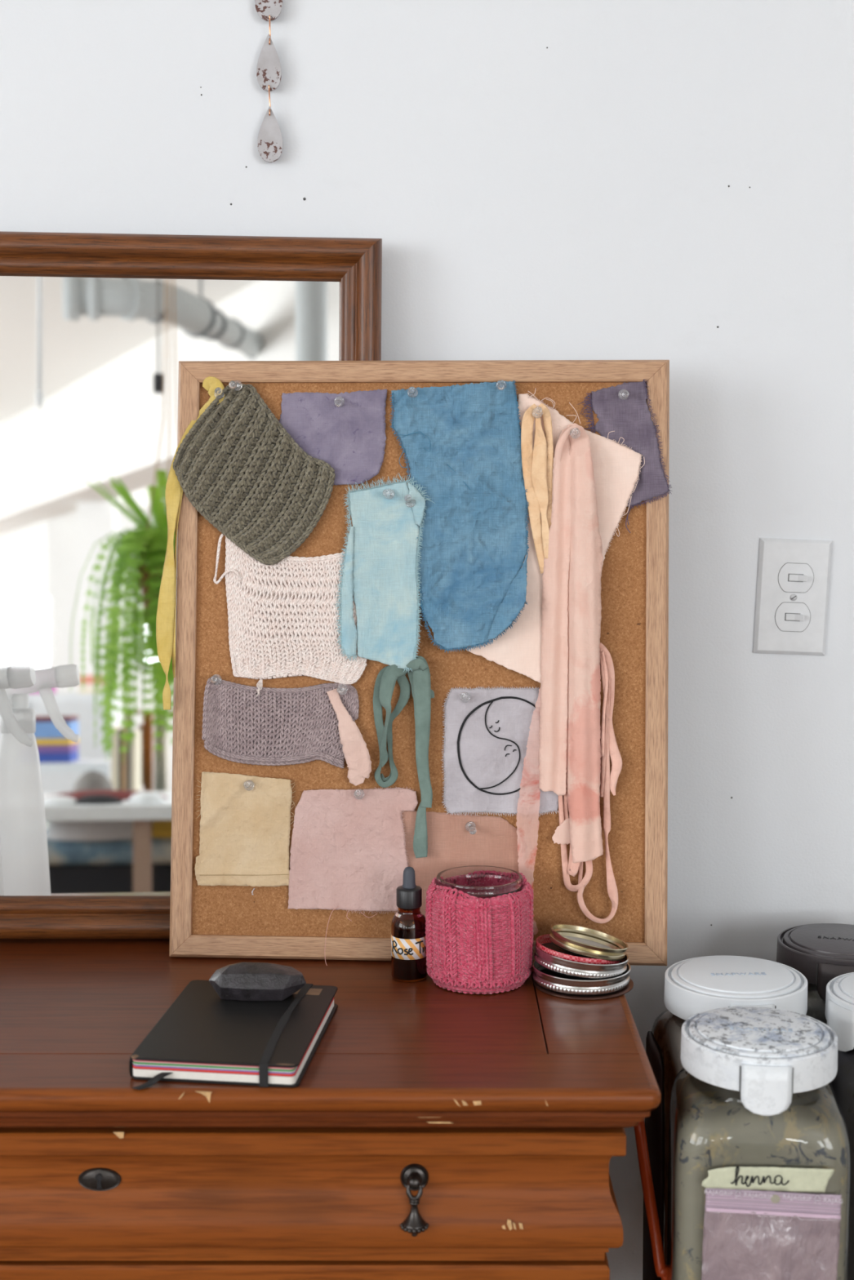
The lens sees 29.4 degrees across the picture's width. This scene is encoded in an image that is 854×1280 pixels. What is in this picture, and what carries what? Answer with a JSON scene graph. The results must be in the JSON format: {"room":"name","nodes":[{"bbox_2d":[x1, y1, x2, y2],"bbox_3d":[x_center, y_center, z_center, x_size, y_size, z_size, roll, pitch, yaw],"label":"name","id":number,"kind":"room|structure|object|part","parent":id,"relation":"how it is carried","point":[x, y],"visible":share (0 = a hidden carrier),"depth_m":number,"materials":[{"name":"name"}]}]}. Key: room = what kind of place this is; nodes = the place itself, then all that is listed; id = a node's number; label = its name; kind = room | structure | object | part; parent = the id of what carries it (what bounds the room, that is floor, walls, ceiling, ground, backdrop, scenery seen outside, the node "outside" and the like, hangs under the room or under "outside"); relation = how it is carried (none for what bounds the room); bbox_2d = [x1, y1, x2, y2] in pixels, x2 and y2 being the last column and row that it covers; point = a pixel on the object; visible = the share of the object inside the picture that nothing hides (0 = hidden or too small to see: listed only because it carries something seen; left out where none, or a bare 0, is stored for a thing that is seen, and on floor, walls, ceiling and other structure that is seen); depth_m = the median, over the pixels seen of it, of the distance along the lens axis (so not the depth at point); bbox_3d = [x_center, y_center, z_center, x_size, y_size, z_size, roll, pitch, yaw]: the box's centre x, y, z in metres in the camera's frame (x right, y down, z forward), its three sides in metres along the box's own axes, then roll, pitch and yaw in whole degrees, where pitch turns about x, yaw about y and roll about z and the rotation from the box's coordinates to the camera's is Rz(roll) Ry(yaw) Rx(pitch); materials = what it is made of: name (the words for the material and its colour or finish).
{"room":"design studio","nodes":[
{"label":"design studio","id":0,"kind":"room"},
{"bbox_2d":[0,0,853,1279],"bbox_3d":[-0.600,-0.370,1.659,7.440,3.000,0.120,0,6,0],"label":"wall","id":1,"kind":"structure","parent":0,"point":[673,180],"depth_m":1.59,"materials":[{"name":"paint"}]},
{"bbox_2d":[254,0,283,162],"bbox_3d":[-0.151,-0.556,1.566,0.026,0.189,0.007,0,6,0],"label":"wall ornament","id":2,"kind":"object","parent":1,"relation":"attached to","point":[268,70],"visible":1,"depth_m":1.57,"materials":[{"name":"ceramic"}]},
{"bbox_2d":[752,537,831,655],"bbox_3d":[0.366,-0.042,1.628,0.077,0.119,0.015,0,6,0],"label":"light switch","id":3,"kind":"object","parent":1,"relation":"attached to","point":[793,575],"visible":1,"depth_m":1.63,"materials":[{"name":"white plastic"}]},
{"bbox_2d":[774,602,809,631],"bbox_3d":[0.366,-0.023,1.632,0.035,0.029,0.002,0,6,0],"label":"switch","id":4,"kind":"object","parent":3,"relation":"attached to","point":[788,616],"depth_m":1.63,"materials":[{"name":"white plastic"}]},
{"bbox_2d":[777,563,813,592],"bbox_3d":[0.368,-0.062,1.628,0.035,0.029,0.002,0,6,0],"label":"switch","id":5,"kind":"object","parent":3,"relation":"attached to","point":[792,577],"depth_m":1.63,"materials":[{"name":"white plastic"}]},
{"bbox_3d":[-0.600,2.092,-6.173,7.440,0.120,16.240,0,6,0],"label":"floor","id":6,"kind":"structure","parent":0,"visible":0},
{"bbox_2d":[0,938,660,1279],"bbox_3d":[-0.249,0.697,1.480,0.847,0.780,0.457,0,6,0],"label":"dresser","id":7,"kind":"object","parent":6,"relation":"on","point":[431,1131],"visible":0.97,"depth_m":1.25,"materials":[{"name":"brown wood"}]},
{"bbox_3d":[-0.252,0.415,1.252,0.033,0.018,0.004,0,6,0],"label":"keyhole plate","id":8,"kind":"part","parent":7,"relation":"part of","materials":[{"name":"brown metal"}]},
{"bbox_2d":[0,231,382,938],"bbox_3d":[-0.376,-0.049,1.566,0.667,0.685,0.077,0,7,-2],"label":"wall mirror","id":9,"kind":"object","parent":7,"relation":"on","point":[95,329],"visible":0.58,"depth_m":1.57,"materials":[{"name":"brown wood"}]},
{"bbox_3d":[-0.378,0.269,1.579,0.659,0.041,0.030,0,2,-3],"label":"frame rail","id":10,"kind":"part","parent":9,"relation":"part of","materials":[{"name":"brown wood"}]},
{"bbox_3d":[-0.372,-0.367,1.552,0.659,0.041,0.030,0,2,-3],"label":"frame rail","id":11,"kind":"part","parent":9,"relation":"part of","materials":[{"name":"brown wood"}]},
{"bbox_3d":[-0.067,-0.047,1.579,0.041,0.678,0.030,0,2,-3],"label":"frame rail","id":12,"kind":"part","parent":9,"relation":"part of","materials":[{"name":"brown wood"}]},
{"bbox_2d":[128,979,337,1089],"bbox_3d":[-0.152,0.315,1.304,0.135,0.018,0.206,1,7,8],"label":"notebook","id":13,"kind":"object","parent":7,"relation":"on","point":[203,1037],"visible":0.98,"depth_m":1.27,"materials":[{"name":"black leather"}]},
{"bbox_2d":[208,961,306,1000],"bbox_3d":[-0.142,0.285,1.369,0.083,0.028,0.039,0,7,4],"label":"crystal","id":14,"kind":"object","parent":13,"relation":"on","point":[242,981],"visible":1,"depth_m":1.35},
{"bbox_3d":[-0.249,0.555,1.480,0.780,0.190,0.421,0,6,0],"label":"drawer","id":15,"kind":"part","parent":7,"relation":"part of","materials":[{"name":"brown wood"}]},
{"bbox_3d":[-0.249,0.405,1.458,0.800,0.110,0.431,0,6,0],"label":"drawer","id":16,"kind":"part","parent":7,"relation":"part of","materials":[{"name":"brown wood"}]},
{"bbox_3d":[-0.249,0.336,1.440,0.837,0.020,0.450,0,6,0],"label":"moulding","id":17,"kind":"part","parent":7,"relation":"part of","materials":[{"name":"brown wood"}]},
{"bbox_2d":[391,866,426,982],"bbox_3d":[-0.016,0.254,1.467,0.033,0.102,0.033,0,6,0],"label":"dropper bottle","id":18,"kind":"object","parent":7,"relation":"on","point":[408,948],"visible":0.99,"depth_m":1.46,"materials":[{"name":"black glass"}]},
{"bbox_3d":[-0.016,0.266,1.469,0.032,0.078,0.032,0,6,0],"label":"glass","id":19,"kind":"part","parent":18,"relation":"part of","materials":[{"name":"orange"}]},
{"bbox_3d":[-0.016,0.213,1.463,0.012,0.018,0.012,0,6,0],"label":"dropper bulb","id":20,"kind":"part","parent":18,"relation":"part of","materials":[{"name":"rubber"}]},
{"bbox_3d":[-0.010,0.430,1.245,0.022,0.054,0.023,0,6,0],"label":"drop pull","id":21,"kind":"part","parent":7,"relation":"part of","materials":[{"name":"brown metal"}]},
{"bbox_2d":[169,360,669,965],"bbox_3d":[-0.007,0.018,1.531,0.464,0.559,0.103,0,7,3],"label":"cork board","id":22,"kind":"object","parent":7,"relation":"on","point":[206,921],"depth_m":1.52,"materials":[{"name":"brown wood"}]},
{"bbox_3d":[-0.228,0.016,1.543,0.021,0.562,0.018,0,-2,3],"label":"frame rail","id":23,"kind":"part","parent":22,"relation":"part of","materials":[{"name":"brown wood"}]},
{"bbox_2d":[155,376,225,710],"bbox_3d":[-0.228,-0.093,1.541,0.075,0.311,0.034,-6,9,-45],"label":"ribbon","id":24,"kind":"object","parent":22,"relation":"attached to","point":[166,605],"visible":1,"depth_m":1.53,"materials":[{"name":"yellow fabric"}]},
{"bbox_2d":[210,674,222,684],"bbox_3d":[-0.198,0.037,1.531,0.010,0.010,0.024,0,7,-4],"label":"pin","id":25,"kind":"object","parent":22,"relation":"attached to","point":[215,679],"visible":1,"depth_m":1.52,"materials":[{"name":"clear plastic"}]},
{"bbox_2d":[213,386,224,399],"bbox_3d":[-0.196,-0.233,1.537,0.010,0.011,0.024,-1,7,-10],"label":"pin","id":26,"kind":"object","parent":22,"relation":"attached to","point":[218,393],"visible":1,"depth_m":1.53,"materials":[{"name":"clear plastic"}]},
{"bbox_2d":[228,380,241,391],"bbox_3d":[-0.178,-0.240,1.536,0.010,0.010,0.024,3,7,27],"label":"pin","id":27,"kind":"object","parent":22,"relation":"attached to","point":[237,384],"visible":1,"depth_m":1.53,"materials":[{"name":"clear plastic"}]},
{"bbox_2d":[194,771,296,886],"bbox_3d":[-0.170,0.177,1.526,0.095,0.105,0.020,0,7,4],"label":"swatch","id":28,"kind":"object","parent":22,"relation":"attached to","point":[244,835],"visible":1,"depth_m":1.53,"materials":[{"name":"beige fabric"}]},
{"bbox_2d":[243,780,254,791],"bbox_3d":[-0.167,0.135,1.527,0.010,0.011,0.024,0,7,-4],"label":"pin","id":29,"kind":"object","parent":22,"relation":"attached to","point":[249,785],"visible":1,"depth_m":1.52,"materials":[{"name":"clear plastic"}]},
{"bbox_2d":[173,383,335,565],"bbox_3d":[-0.163,-0.156,1.536,0.153,0.170,0.034,1,7,5],"label":"swatch","id":30,"kind":"object","parent":22,"relation":"hanging from","point":[238,466],"visible":1,"depth_m":1.53,"materials":[{"name":"green fabric"}]},
{"bbox_2d":[201,677,359,768],"bbox_3d":[-0.137,0.077,1.528,0.147,0.084,0.020,0,7,2],"label":"swatch","id":31,"kind":"object","parent":22,"relation":"attached to","point":[277,726],"visible":1,"depth_m":1.53,"materials":[{"name":"fabric"}]},
{"bbox_2d":[213,533,367,697],"bbox_3d":[-0.128,-0.025,1.530,0.147,0.156,0.028,1,7,5],"label":"swatch","id":32,"kind":"object","parent":22,"relation":"attached to","point":[282,619],"visible":1,"depth_m":1.53,"materials":[{"name":"beige fabric"}]},
{"bbox_2d":[279,389,386,484],"bbox_3d":[-0.089,-0.191,1.536,0.102,0.091,0.019,0,7,3],"label":"swatch","id":33,"kind":"object","parent":22,"relation":"attached to","point":[350,437],"visible":1,"depth_m":1.54,"materials":[{"name":"fabric"}]},
{"bbox_2d":[333,395,344,407],"bbox_3d":[-0.083,-0.225,1.536,0.010,0.010,0.024,1,7,11],"label":"pin","id":34,"kind":"object","parent":22,"relation":"attached to","point":[339,401],"visible":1,"depth_m":1.53,"materials":[{"name":"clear plastic"}]},
{"bbox_2d":[337,684,347,694],"bbox_3d":[-0.079,0.046,1.519,0.010,0.010,0.024,0,7,-4],"label":"pin","id":35,"kind":"object","parent":22,"relation":"attached to","point":[342,689],"visible":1,"depth_m":1.51,"materials":[{"name":"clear plastic"}]},
{"bbox_3d":[-0.074,0.090,1.518,0.046,0.089,0.011,3,7,24],"label":"rose silk strip","id":36,"kind":"part","parent":22,"relation":"part of","materials":[{"name":"pink fabric"}]},
{"bbox_2d":[287,786,417,965],"bbox_3d":[-0.069,0.221,1.514,0.121,0.167,0.037,0,7,2],"label":"swatch","id":37,"kind":"object","parent":22,"relation":"attached to","point":[348,852],"visible":0.96,"depth_m":1.52,"materials":[{"name":"fabric"}]},
{"bbox_3d":[-0.069,0.195,1.519,0.121,0.115,0.005,0,-2,3],"label":"cloth panel","id":38,"kind":"part","parent":37,"relation":"part of","materials":[{"name":"pink fabric"}]},
{"bbox_2d":[353,788,364,799],"bbox_3d":[-0.063,0.143,1.518,0.010,0.011,0.024,0,7,-4],"label":"pin","id":39,"kind":"object","parent":22,"relation":"attached to","point":[358,793],"visible":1,"depth_m":1.51,"materials":[{"name":"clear plastic"}]},
{"bbox_2d":[334,474,435,672],"bbox_3d":[-0.040,-0.063,1.520,0.093,0.185,0.033,1,7,8],"label":"swatch","id":40,"kind":"object","parent":22,"relation":"attached to","point":[380,569],"visible":1,"depth_m":1.52,"materials":[{"name":"teal fabric"}]},
{"bbox_3d":[-0.041,-0.061,1.522,0.068,0.176,0.008,0,-2,3],"label":"cloth panel","id":41,"kind":"part","parent":40,"relation":"part of","materials":[{"name":"fabric"}]},
{"bbox_2d":[382,488,394,499],"bbox_3d":[-0.035,-0.137,1.523,0.010,0.010,0.024,2,7,21],"label":"pin","id":42,"kind":"object","parent":22,"relation":"attached to","point":[388,494],"visible":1,"depth_m":1.51,"materials":[{"name":"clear plastic"}]},
{"bbox_2d":[373,655,434,857],"bbox_3d":[-0.023,0.108,1.515,0.058,0.186,0.029,1,7,7],"label":"ribbon","id":43,"kind":"object","parent":22,"relation":"attached to","point":[420,676],"visible":1,"depth_m":1.51,"materials":[{"name":"teal fabric"}]},
{"bbox_2d":[404,493,415,506],"bbox_3d":[-0.015,-0.130,1.520,0.010,0.013,0.023,3,7,24],"label":"pin","id":44,"kind":"object","parent":22,"relation":"attached to","point":[410,502],"visible":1,"depth_m":1.51,"materials":[{"name":"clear plastic"}]},
{"bbox_2d":[407,386,417,397],"bbox_3d":[-0.013,-0.232,1.528,0.010,0.010,0.024,0,7,-4],"label":"pin","id":45,"kind":"object","parent":22,"relation":"attached to","point":[412,392],"visible":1,"depth_m":1.52,"materials":[{"name":"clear plastic"}]},
{"bbox_3d":[-0.010,0.288,1.520,0.463,0.021,0.018,0,-2,3],"label":"frame rail","id":46,"kind":"part","parent":22,"relation":"part of","materials":[{"name":"brown wood"}]},
{"bbox_3d":[-0.005,-0.253,1.541,0.463,0.021,0.018,0,-2,3],"label":"frame rail","id":47,"kind":"part","parent":22,"relation":"part of","materials":[{"name":"brown wood"}]},
{"bbox_2d":[389,380,528,652],"bbox_3d":[0.029,-0.115,1.516,0.132,0.252,0.055,1,7,4],"label":"swatch","id":48,"kind":"object","parent":22,"relation":"hanging from","point":[462,444],"visible":1,"depth_m":1.52,"materials":[{"name":"blue fabric"}]},
{"bbox_2d":[401,810,519,916],"bbox_3d":[0.035,0.221,1.515,0.125,0.123,0.020,0,7,4],"label":"swatch","id":49,"kind":"object","parent":22,"relation":"attached to","point":[495,842],"visible":0.38,"depth_m":1.52,"materials":[{"name":"pink fabric"}]},
{"bbox_2d":[459,692,471,702],"bbox_3d":[0.036,0.053,1.518,0.010,0.011,0.024,3,7,21],"label":"pin","id":50,"kind":"object","parent":22,"relation":"attached to","point":[465,697],"visible":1,"depth_m":1.51,"materials":[{"name":"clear plastic"}]},
{"bbox_2d":[465,821,476,834],"bbox_3d":[0.040,0.174,1.514,0.010,0.010,0.024,-2,7,-18],"label":"pin","id":51,"kind":"object","parent":22,"relation":"attached to","point":[470,826],"visible":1,"depth_m":1.51,"materials":[{"name":"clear plastic"}]},
{"bbox_2d":[440,685,558,816],"bbox_3d":[0.075,0.103,1.515,0.126,0.120,0.025,0,7,2],"label":"swatch","id":52,"kind":"object","parent":22,"relation":"attached to","point":[486,737],"visible":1,"depth_m":1.52,"materials":[{"name":"grey fabric"}]},
{"bbox_2d":[495,379,506,390],"bbox_3d":[0.069,-0.238,1.523,0.010,0.010,0.024,1,7,10],"label":"pin","id":53,"kind":"object","parent":22,"relation":"attached to","point":[500,384],"visible":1,"depth_m":1.51,"materials":[{"name":"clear plastic"}]},
{"bbox_2d":[515,687,540,934],"bbox_3d":[0.094,0.155,1.508,0.023,0.230,0.037,1,7,10],"label":"fabric strip","id":54,"kind":"object","parent":22,"relation":"attached to","point":[527,823],"visible":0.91,"depth_m":1.51,"materials":[{"name":"pink fabric"}]},
{"bbox_2d":[520,403,553,573],"bbox_3d":[0.105,-0.141,1.519,0.035,0.158,0.022,4,8,32],"label":"ribbon","id":55,"kind":"object","parent":22,"relation":"hanging from","point":[537,463],"visible":1,"depth_m":1.51,"materials":[{"name":"fabric"}]},
{"bbox_2d":[532,406,542,417],"bbox_3d":[0.102,-0.211,1.514,0.010,0.011,0.024,-1,7,-10],"label":"pin","id":56,"kind":"object","parent":22,"relation":"attached to","point":[537,412],"visible":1,"depth_m":1.50,"materials":[{"name":"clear plastic"}]},
{"bbox_2d":[466,388,644,682],"bbox_3d":[0.116,-0.095,1.517,0.170,0.279,0.046,1,7,6],"label":"cloth","id":57,"kind":"object","parent":22,"relation":"hanging from","point":[615,466],"visible":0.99,"depth_m":1.52,"materials":[{"name":"fabric"}]},
{"bbox_2d":[538,422,603,862],"bbox_3d":[0.133,0.001,1.505,0.059,0.400,0.080,0,7,2],"label":"fabric strip","id":58,"kind":"object","parent":22,"relation":"hanging from","point":[570,748],"visible":0.98,"depth_m":1.50,"materials":[{"name":"pink fabric"}]},
{"bbox_3d":[0.122,-0.029,1.512,0.036,0.345,0.012,0,-2,3],"label":"folded panel","id":59,"kind":"part","parent":58,"relation":"part of","materials":[{"name":"fabric"}]},
{"bbox_3d":[0.144,0.001,1.504,0.040,0.407,0.017,0,-2,3],"label":"folded panel","id":60,"kind":"part","parent":58,"relation":"part of","materials":[{"name":"fabric"}]},
{"bbox_2d":[569,427,580,438],"bbox_3d":[0.137,-0.192,1.510,0.010,0.010,0.024,0,7,-4],"label":"pin","id":61,"kind":"object","parent":22,"relation":"attached to","point":[575,433],"visible":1,"depth_m":1.50,"materials":[{"name":"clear plastic"}]},
{"bbox_2d":[557,642,622,923],"bbox_3d":[0.154,0.132,1.499,0.054,0.255,0.047,-3,7,-27],"label":"fabric strip","id":62,"kind":"object","parent":22,"relation":"hanging from","point":[608,744],"visible":1,"depth_m":1.50,"materials":[{"name":"fabric"}]},
{"bbox_2d":[617,389,629,399],"bbox_3d":[0.183,-0.229,1.522,0.010,0.010,0.024,0,7,-2],"label":"pin","id":63,"kind":"object","parent":22,"relation":"attached to","point":[623,394],"visible":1,"depth_m":1.51,"materials":[{"name":"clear plastic"}]},
{"bbox_2d":[577,378,671,533],"bbox_3d":[0.184,-0.172,1.520,0.088,0.143,0.026,0,7,1],"label":"swatch","id":64,"kind":"object","parent":22,"relation":"attached to","point":[630,420],"visible":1,"depth_m":1.52,"materials":[{"name":"fabric"}]},
{"bbox_3d":[0.190,-0.183,1.520,0.074,0.120,0.006,0,-2,3],"label":"cloth panel","id":65,"kind":"part","parent":64,"relation":"part of","materials":[{"name":"purple fabric"}]},
{"bbox_3d":[0.214,0.019,1.518,0.021,0.562,0.018,0,-2,3],"label":"frame rail","id":66,"kind":"part","parent":22,"relation":"part of","materials":[{"name":"brown wood"}]},
{"bbox_2d":[425,865,533,994],"bbox_3d":[0.047,0.258,1.460,0.097,0.096,0.096,-6,9,-43],"label":"glass jar","id":67,"kind":"object","parent":7,"relation":"on","point":[479,918],"visible":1,"depth_m":1.42,"materials":[{"name":"pink"}]},
{"bbox_3d":[0.047,0.257,1.460,0.081,0.093,0.081,0,6,0],"label":"jar glass","id":68,"kind":"part","parent":67,"relation":"part of","materials":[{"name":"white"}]},
{"bbox_2d":[533,978,633,999],"bbox_3d":[0.140,0.306,1.455,0.089,0.002,0.089,0,6,0],"label":"lid","id":69,"kind":"object","parent":7,"relation":"on","point":[628,987],"visible":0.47,"depth_m":1.42,"materials":[{"name":"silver metal"}]},
{"bbox_2d":[532,959,631,995],"bbox_3d":[0.138,0.297,1.454,0.088,0.016,0.088,6,9,44],"label":"lid","id":70,"kind":"object","parent":69,"relation":"on","point":[544,978],"visible":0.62,"depth_m":1.42,"materials":[{"name":"metal"}]},
{"bbox_2d":[533,942,628,979],"bbox_3d":[0.138,0.283,1.453,0.084,0.024,0.084,1,7,6],"label":"lid","id":71,"kind":"object","parent":70,"relation":"on","point":[554,964],"visible":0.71,"depth_m":1.42,"materials":[{"name":"metal"}]},
{"bbox_2d":[535,933,619,964],"bbox_3d":[0.136,0.277,1.454,0.076,0.019,0.077,-6,9,-45],"label":"lid","id":72,"kind":"object","parent":71,"relation":"on","point":[543,943],"visible":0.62,"depth_m":1.43,"materials":[{"name":"pink metal"}]},
{"bbox_3d":[0.135,0.280,1.454,0.070,0.001,0.070,9,4,-1],"label":"lid","id":73,"kind":"part","parent":72,"relation":"part of","materials":[{"name":"metal"}]},
{"bbox_2d":[549,923,627,961],"bbox_3d":[0.144,0.269,1.452,0.070,0.027,0.070,2,7,17],"label":"lid","id":74,"kind":"object","parent":72,"relation":"on","point":[583,941],"visible":1,"depth_m":1.46,"materials":[{"name":"gold metal"}]},
{"bbox_2d":[633,1120,666,1279],"bbox_3d":[0.401,0.766,1.456,0.457,0.765,0.440,0,6,0],"label":"utility cart","id":75,"kind":"object","parent":6,"relation":"on","point":[660,1268],"visible":0.8,"depth_m":1.35,"materials":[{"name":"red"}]},
{"bbox_2d":[642,1031,665,1279],"bbox_3d":[0.216,0.498,1.481,0.034,0.274,0.112,0,6,0],"label":"pouch","id":76,"kind":"object","parent":75,"relation":"on","point":[654,1123],"visible":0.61,"depth_m":1.44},
{"bbox_2d":[650,955,807,1279],"bbox_3d":[0.272,0.465,1.456,0.135,0.347,0.135,0,7,-3],"label":"storage jar","id":77,"kind":"object","parent":75,"relation":"on","point":[695,985],"visible":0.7,"depth_m":1.42,"materials":[{"name":"white plastic"}]},
{"bbox_2d":[666,1006,850,1279],"bbox_3d":[0.260,0.479,1.295,0.133,0.354,0.139,1,7,6],"label":"storage jar","id":78,"kind":"object","parent":75,"relation":"on","point":[754,1104],"visible":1,"depth_m":1.23,"materials":[{"name":"white"}]},
{"bbox_2d":[701,1187,842,1279],"bbox_3d":[0.259,0.464,1.223,0.103,0.102,0.010,1,7,6],"label":"bag","id":79,"kind":"object","parent":78,"relation":"in","point":[748,1234],"visible":1,"depth_m":1.22,"materials":[{"name":"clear plastic"}]},
{"bbox_2d":[776,923,853,1024],"bbox_3d":[0.400,0.454,1.585,0.128,0.339,0.132,2,7,17],"label":"storage jar","id":80,"kind":"object","parent":75,"relation":"on","point":[821,953],"visible":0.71,"depth_m":1.53,"materials":[{"name":"black"}]},
{"bbox_2d":[824,972,853,1279],"bbox_3d":[0.408,0.470,1.431,0.128,0.341,0.128,-3,7,-24],"label":"storage jar","id":81,"kind":"object","parent":75,"relation":"on","point":[839,994],"visible":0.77,"depth_m":1.39,"materials":[{"name":"white plastic"}]},
{"bbox_2d":[824,972,853,1051],"bbox_3d":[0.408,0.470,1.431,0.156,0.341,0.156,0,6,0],"label":"lid","id":82,"kind":"object","parent":81,"relation":"on","point":[839,994],"depth_m":1.39,"materials":[{"name":"plastic"}]}
]}

